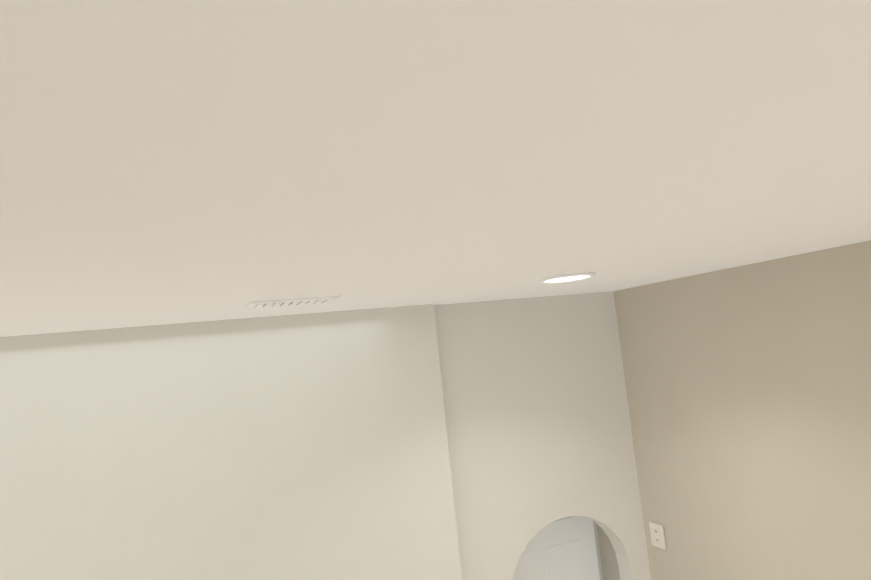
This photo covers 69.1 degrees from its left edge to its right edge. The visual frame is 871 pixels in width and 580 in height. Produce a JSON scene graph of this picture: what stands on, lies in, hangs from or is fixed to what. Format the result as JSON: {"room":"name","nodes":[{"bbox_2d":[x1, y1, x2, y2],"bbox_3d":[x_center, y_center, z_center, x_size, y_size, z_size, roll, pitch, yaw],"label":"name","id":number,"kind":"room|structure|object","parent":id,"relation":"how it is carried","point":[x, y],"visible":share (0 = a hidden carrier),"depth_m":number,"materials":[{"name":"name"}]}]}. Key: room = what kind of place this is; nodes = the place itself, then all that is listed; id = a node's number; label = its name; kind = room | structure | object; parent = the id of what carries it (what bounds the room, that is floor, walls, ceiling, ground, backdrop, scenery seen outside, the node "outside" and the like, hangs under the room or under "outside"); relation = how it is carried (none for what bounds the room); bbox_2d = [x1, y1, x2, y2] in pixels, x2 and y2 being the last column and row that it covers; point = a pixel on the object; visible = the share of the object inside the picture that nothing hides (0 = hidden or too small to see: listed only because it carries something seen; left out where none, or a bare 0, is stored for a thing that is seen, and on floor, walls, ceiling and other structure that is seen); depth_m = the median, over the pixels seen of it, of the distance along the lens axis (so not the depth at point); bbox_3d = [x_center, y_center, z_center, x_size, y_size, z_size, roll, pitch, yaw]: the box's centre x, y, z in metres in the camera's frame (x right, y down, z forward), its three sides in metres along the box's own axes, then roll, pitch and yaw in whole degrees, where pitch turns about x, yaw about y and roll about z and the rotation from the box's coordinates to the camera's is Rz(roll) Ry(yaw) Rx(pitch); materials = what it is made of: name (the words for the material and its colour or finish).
{"room":"bathroom","nodes":[
{"label":"bathroom","id":0,"kind":"room"},
{"bbox_2d":[0,291,650,579],"bbox_3d":[-1.951,1.884,2.362,6.520,3.320,0.600,-4,-6,-21],"label":"wall","id":1,"kind":"structure","parent":0,"point":[485,440],"depth_m":2.75,"materials":[{"name":"beige paint"}]},
{"bbox_2d":[513,516,599,579],"bbox_3d":[0.682,2.358,3.526,0.740,2.050,0.045,-4,-6,-21],"label":"mirror","id":2,"kind":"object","parent":1,"relation":"in","point":[564,548],"depth_m":3.64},
{"bbox_2d":[0,0,870,336],"bbox_3d":[-1.701,-0.352,-2.822,9.790,0.100,11.700,-4,-6,-21],"label":"ceiling","id":3,"kind":"structure","parent":0,"point":[162,162],"depth_m":0.69,"materials":[{"name":"paint"}]},
{"bbox_2d":[247,296,341,308],"bbox_3d":[-0.486,0.043,2.176,0.300,0.010,0.150,-4,-6,-21],"label":"ceiling vent","id":4,"kind":"object","parent":3,"relation":"in","point":[289,302],"visible":1,"depth_m":2.14,"materials":[{"name":"grey plastic"}]},
{"bbox_2d":[538,272,595,282],"bbox_3d":[0.486,-0.043,2.345,0.214,0.010,0.214,-4,-6,-21],"label":"recessed light","id":5,"kind":"object","parent":3,"relation":"in","point":[566,277],"visible":1,"depth_m":2.31,"materials":[{"name":"white plastic"}]},
{"bbox_2d":[597,240,870,579],"bbox_3d":[2.969,1.034,-1.219,0.120,3.320,11.700,-4,-6,-21],"label":"wall","id":6,"kind":"structure","parent":0,"point":[748,388],"depth_m":2.67,"materials":[{"name":"beige paint"}]},
{"bbox_2d":[649,522,665,549],"bbox_3d":[1.148,1.271,3.275,0.010,0.120,0.100,-4,-6,-21],"label":"wall outlet","id":7,"kind":"object","parent":6,"relation":"attached to","point":[657,535],"visible":1,"depth_m":3.27,"materials":[{"name":"white plastic"}]}
]}

